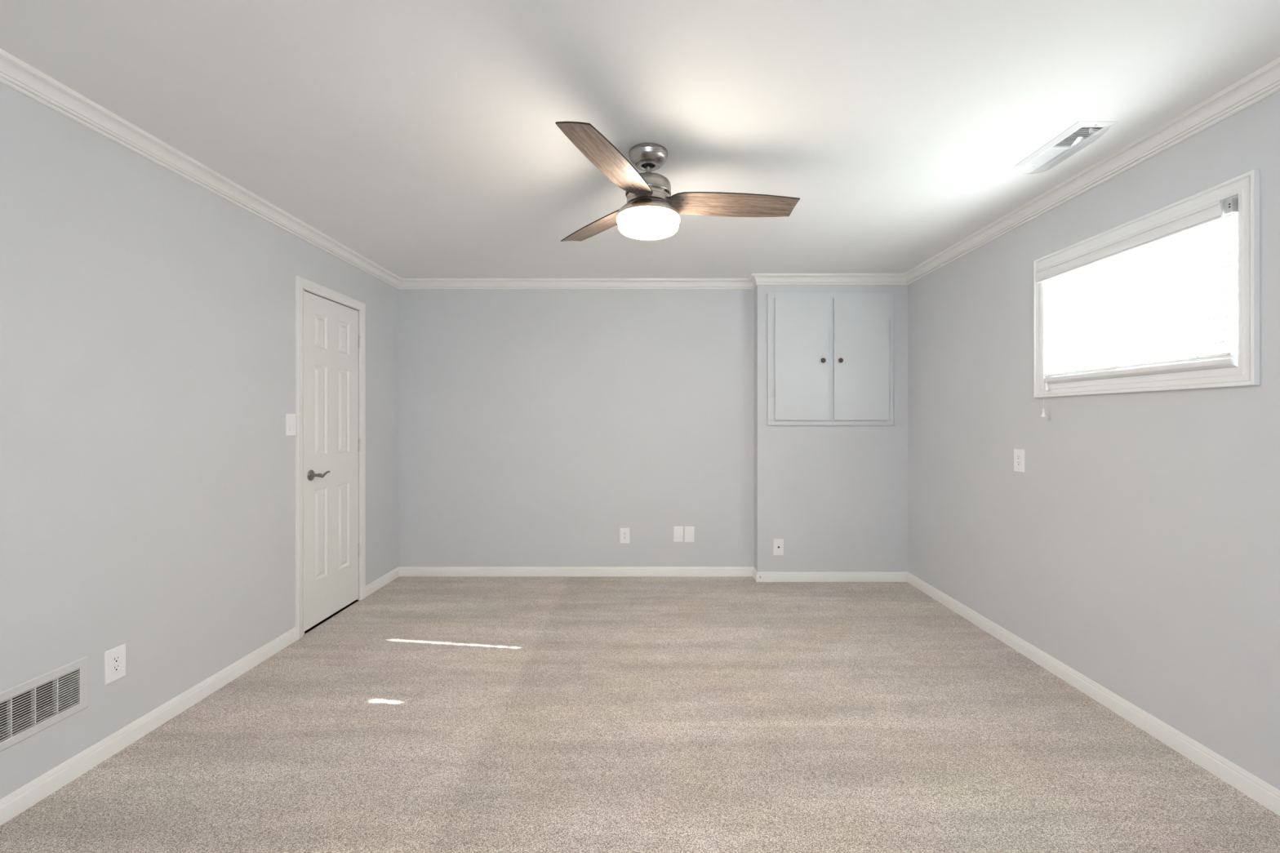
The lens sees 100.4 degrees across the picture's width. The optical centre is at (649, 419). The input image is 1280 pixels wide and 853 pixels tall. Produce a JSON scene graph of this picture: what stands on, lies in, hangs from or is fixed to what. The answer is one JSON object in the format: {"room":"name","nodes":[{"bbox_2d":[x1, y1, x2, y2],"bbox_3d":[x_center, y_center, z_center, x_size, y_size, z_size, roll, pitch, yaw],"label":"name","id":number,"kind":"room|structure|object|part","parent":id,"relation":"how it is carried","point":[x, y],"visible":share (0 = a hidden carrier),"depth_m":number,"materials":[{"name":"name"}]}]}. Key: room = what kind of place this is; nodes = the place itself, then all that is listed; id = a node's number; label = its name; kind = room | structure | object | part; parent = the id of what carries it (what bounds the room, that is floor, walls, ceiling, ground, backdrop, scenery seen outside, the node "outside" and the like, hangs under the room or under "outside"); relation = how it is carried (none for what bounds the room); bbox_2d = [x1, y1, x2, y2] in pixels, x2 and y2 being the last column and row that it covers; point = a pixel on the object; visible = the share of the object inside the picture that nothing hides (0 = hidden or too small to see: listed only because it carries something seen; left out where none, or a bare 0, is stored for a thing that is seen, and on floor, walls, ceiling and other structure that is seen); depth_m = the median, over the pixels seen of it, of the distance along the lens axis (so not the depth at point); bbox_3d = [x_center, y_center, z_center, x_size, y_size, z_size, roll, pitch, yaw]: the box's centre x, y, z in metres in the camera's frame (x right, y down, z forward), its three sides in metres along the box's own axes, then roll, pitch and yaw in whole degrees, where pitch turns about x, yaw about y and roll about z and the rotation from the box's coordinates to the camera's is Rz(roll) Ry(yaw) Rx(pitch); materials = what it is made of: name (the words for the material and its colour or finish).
{"room":"empty bedroom","nodes":[
{"label":"empty bedroom","id":0,"kind":"room"},
{"bbox_2d":[0,82,398,799],"bbox_3d":[-2.145,0.067,1.397,0.150,2.440,6.295,0,0,0],"label":"wall","id":1,"kind":"structure","parent":0,"point":[148,316],"depth_m":2.17,"materials":[{"name":"grey paint"}]},
{"bbox_2d":[0,655,88,751],"bbox_3d":[-2.116,0.964,1.580,0.105,0.190,0.771,0,0,0],"label":"air vent","id":2,"kind":"object","parent":1,"relation":"in","point":[17,702],"visible":0.99,"depth_m":1.83,"materials":[{"name":"white metal"}]},
{"bbox_2d":[104,643,125,685],"bbox_3d":[-2.067,0.945,2.066,0.006,0.126,0.080,0,0,0],"label":"wall outlet","id":3,"kind":"object","parent":1,"relation":"attached to","point":[114,658],"visible":1,"depth_m":2.06,"materials":[{"name":"white plastic"}]},
{"bbox_2d":[111,653,120,674],"bbox_3d":[-2.066,0.945,2.066,0.004,0.067,0.033,0,0,0],"label":"receptacle","id":4,"kind":"object","parent":3,"relation":"attached to","point":[116,658],"depth_m":2.07,"materials":[{"name":"white plastic"}]},
{"bbox_2d":[0,567,399,826],"bbox_3d":[-2.063,1.249,1.397,0.013,0.076,5.995,0,0,0],"label":"baseboard","id":5,"kind":"structure","parent":1,"relation":"attached to","point":[15,803],"depth_m":2.14,"materials":[{"name":"white paint"}]},
{"bbox_2d":[285,413,295,435],"bbox_3d":[-2.065,0.027,3.076,0.010,0.126,0.080,0,0,0],"label":"light switch","id":6,"kind":"object","parent":1,"relation":"attached to","point":[290,418],"visible":1,"depth_m":3.07,"materials":[{"name":"white plastic"}]},
{"bbox_2d":[295,275,365,639],"bbox_3d":[-2.096,0.222,3.491,0.177,2.131,0.742,0,0,0],"label":"door","id":7,"kind":"structure","parent":1,"relation":"in","point":[331,324],"depth_m":3.44,"materials":[{"name":"white paint"}]},
{"bbox_3d":[-2.041,0.339,3.304,0.066,0.067,0.138,0,0,0],"label":"handle","id":8,"kind":"part","parent":7,"relation":"part of","materials":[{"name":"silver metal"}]},
{"bbox_2d":[0,48,1279,288],"bbox_3d":[-0.005,-1.115,1.397,4.130,0.076,5.995,0,0,0],"label":"trim","id":9,"kind":"structure","parent":1,"relation":"attached to","point":[15,73],"depth_m":2.57,"materials":[{"name":"white paint"}]},
{"bbox_2d":[398,288,754,566],"bbox_3d":[-0.005,0.067,4.470,4.430,2.440,0.150,0,0,0],"label":"wall","id":10,"kind":"structure","parent":0,"point":[536,426],"depth_m":4.39,"materials":[{"name":"grey paint"}]},
{"bbox_2d":[619,528,629,543],"bbox_3d":[-0.201,0.952,4.392,0.080,0.126,0.006,0,0,0],"label":"wall outlet","id":11,"kind":"object","parent":10,"relation":"attached to","point":[624,532],"visible":1,"depth_m":4.39,"materials":[{"name":"white plastic"}]},
{"bbox_2d":[622,531,626,539],"bbox_3d":[-0.201,0.952,4.391,0.033,0.067,0.004,0,0,0],"label":"receptacle","id":12,"kind":"object","parent":11,"relation":"attached to","point":[624,533],"depth_m":4.39,"materials":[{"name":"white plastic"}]},
{"bbox_2d":[398,566,907,582],"bbox_3d":[-0.005,1.249,4.316,4.130,0.076,0.159,0,0,0],"label":"baseboard","id":13,"kind":"structure","parent":10,"relation":"attached to","point":[403,571],"depth_m":4.38,"materials":[{"name":"white paint"}]},
{"bbox_2d":[673,526,683,542],"bbox_3d":[0.239,0.941,4.392,0.079,0.128,0.006,0,0,0],"label":"blank wall plate","id":14,"kind":"object","parent":10,"relation":"attached to","point":[677,531],"visible":1,"depth_m":4.39,"materials":[{"name":"white plastic"}]},
{"bbox_2d":[684,526,693,542],"bbox_3d":[0.331,0.942,4.392,0.079,0.128,0.006,0,0,0],"label":"blank wall plate","id":15,"kind":"object","parent":10,"relation":"attached to","point":[689,531],"visible":1,"depth_m":4.39,"materials":[{"name":"white plastic"}]},
{"bbox_2d":[0,576,1279,852],"bbox_3d":[-0.005,1.337,1.397,4.430,0.100,6.295,0,0,0],"label":"floor","id":16,"kind":"structure","parent":0,"point":[427,714],"depth_m":2.15,"materials":[{"name":"beige carpet"}]},
{"bbox_2d":[0,0,1279,278],"bbox_3d":[-0.005,-1.253,1.397,4.430,0.200,6.295,0,0,0],"label":"ceiling","id":17,"kind":"structure","parent":0,"point":[423,138],"depth_m":1.91,"materials":[{"name":"paint"}]},
{"bbox_2d":[555,121,799,241],"bbox_3d":[0.096,-0.981,2.260,1.110,0.344,1.174,0,0,0],"label":"ceiling fan","id":18,"kind":"object","parent":17,"relation":"hanging from","point":[650,212],"visible":1,"depth_m":2.24,"materials":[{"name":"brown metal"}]},
{"bbox_3d":[-0.235,-0.944,2.586,0.162,0.009,0.568,-17,10,-38],"label":"blade","id":19,"kind":"part","parent":18,"relation":"part of","materials":[{"name":"brown wood"}]},
{"bbox_3d":[-0.138,-0.944,1.957,0.162,0.009,0.568,14,5,21],"label":"blade","id":20,"kind":"part","parent":18,"relation":"part of","materials":[{"name":"brown wood"}]},
{"bbox_3d":[-0.004,-0.840,2.300,0.272,0.061,0.272,0,0,0],"label":"lamp shade","id":21,"kind":"part","parent":18,"relation":"part of","materials":[{"name":"white glass"}]},
{"bbox_3d":[0.362,-0.944,2.338,0.568,0.009,0.162,0,-13,-6],"label":"blade","id":22,"kind":"part","parent":18,"relation":"part of","materials":[{"name":"brown wood"}]},
{"bbox_2d":[1013,121,1118,167],"bbox_3d":[1.734,-1.179,2.240,0.155,0.184,0.362,0,0,0],"label":"ceiling vent","id":23,"kind":"object","parent":17,"relation":"in","point":[1055,149],"visible":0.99,"depth_m":2.21,"materials":[{"name":"white metal"}]},
{"bbox_2d":[754,284,907,572],"bbox_3d":[1.462,0.067,4.322,1.197,2.440,0.145,0,0,0],"label":"wall","id":24,"kind":"structure","parent":0,"point":[836,496],"depth_m":4.25,"materials":[{"name":"grey paint"}]},
{"bbox_2d":[773,538,783,555],"bbox_3d":[1.030,1.013,4.243,0.082,0.129,0.014,0,0,0],"label":"wall plate","id":25,"kind":"object","parent":24,"relation":"attached to","point":[778,544],"visible":1,"depth_m":4.24,"materials":[{"name":"white plastic"}]},
{"bbox_2d":[767,293,893,425],"bbox_3d":[1.437,-0.483,4.213,0.993,1.048,0.074,0,0,0],"label":"upper cabinet","id":26,"kind":"object","parent":24,"relation":"attached to","point":[830,355],"visible":1,"depth_m":4.21,"materials":[{"name":"paint"}]},
{"bbox_3d":[1.206,-0.483,4.216,0.426,0.968,0.020,0,0,0],"label":"door","id":27,"kind":"part","parent":26,"relation":"part of","materials":[{"name":"paint"}]},
{"bbox_3d":[1.676,-0.483,4.216,0.433,0.968,0.020,0,0,0],"label":"door","id":28,"kind":"part","parent":26,"relation":"part of","materials":[{"name":"paint"}]},
{"bbox_2d":[907,90,1279,790],"bbox_3d":[2.135,0.067,1.397,0.150,2.440,6.295,0,0,0],"label":"wall","id":29,"kind":"structure","parent":0,"point":[1135,546],"depth_m":2.37,"materials":[{"name":"grey paint"}]},
{"bbox_2d":[1013,448,1024,472],"bbox_3d":[2.057,0.225,2.966,0.006,0.126,0.082,0,0,0],"label":"wall outlet","id":30,"kind":"object","parent":29,"relation":"attached to","point":[1019,454],"visible":1,"depth_m":2.96,"materials":[{"name":"white plastic"}]},
{"bbox_2d":[1016,453,1020,466],"bbox_3d":[2.056,0.225,2.966,0.004,0.067,0.033,0,0,0],"label":"receptacle","id":31,"kind":"object","parent":30,"relation":"attached to","point":[1018,455],"depth_m":2.97,"materials":[{"name":"white plastic"}]},
{"bbox_2d":[906,572,1279,816],"bbox_3d":[2.054,1.249,1.325,0.013,0.076,5.850,0,0,0],"label":"baseboard","id":32,"kind":"structure","parent":29,"relation":"attached to","point":[1268,796],"depth_m":2.27,"materials":[{"name":"white paint"}]},
{"bbox_2d":[1033,169,1259,397],"bbox_3d":[2.124,-0.481,2.314,0.172,0.727,1.031,0,0,0],"label":"window","id":33,"kind":"structure","parent":29,"relation":"in","point":[1245,187],"depth_m":1.99,"materials":[{"name":"white paint"}]},
{"bbox_2d":[1035,197,1237,417],"bbox_3d":[2.055,-0.397,2.330,0.090,0.771,0.927,0,0,0],"label":"window blind","id":34,"kind":"object","parent":33,"relation":"attached to","point":[1073,272],"visible":0.91,"depth_m":2.19,"materials":[{"name":"white plastic"}]},
{"bbox_3d":[2.022,-0.387,2.735,0.002,0.661,0.002,0,0,-23],"label":"pull cord","id":35,"kind":"part","parent":34,"relation":"part of","materials":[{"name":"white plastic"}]},
{"bbox_3d":[2.063,-0.467,2.620,0.051,0.528,0.001,0,0,0],"label":"ladder cord","id":36,"kind":"part","parent":34,"relation":"part of","materials":[{"name":"white fabric"}]},
{"bbox_3d":[2.063,-0.467,2.322,0.051,0.528,0.001,0,0,0],"label":"ladder cord","id":37,"kind":"part","parent":34,"relation":"part of","materials":[{"name":"white fabric"}]},
{"bbox_3d":[2.066,-0.197,2.317,0.052,0.038,0.888,0,0,0],"label":"rail","id":38,"kind":"part","parent":34,"relation":"part of","materials":[{"name":"white plastic"}]},
{"bbox_3d":[2.063,-0.467,1.980,0.051,0.528,0.001,0,0,0],"label":"ladder cord","id":39,"kind":"part","parent":34,"relation":"part of","materials":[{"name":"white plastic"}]},
{"bbox_3d":[2.176,-0.481,2.314,0.037,0.593,0.897,0,0,0],"label":"sash","id":40,"kind":"part","parent":33,"relation":"part of","materials":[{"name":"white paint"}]}
]}

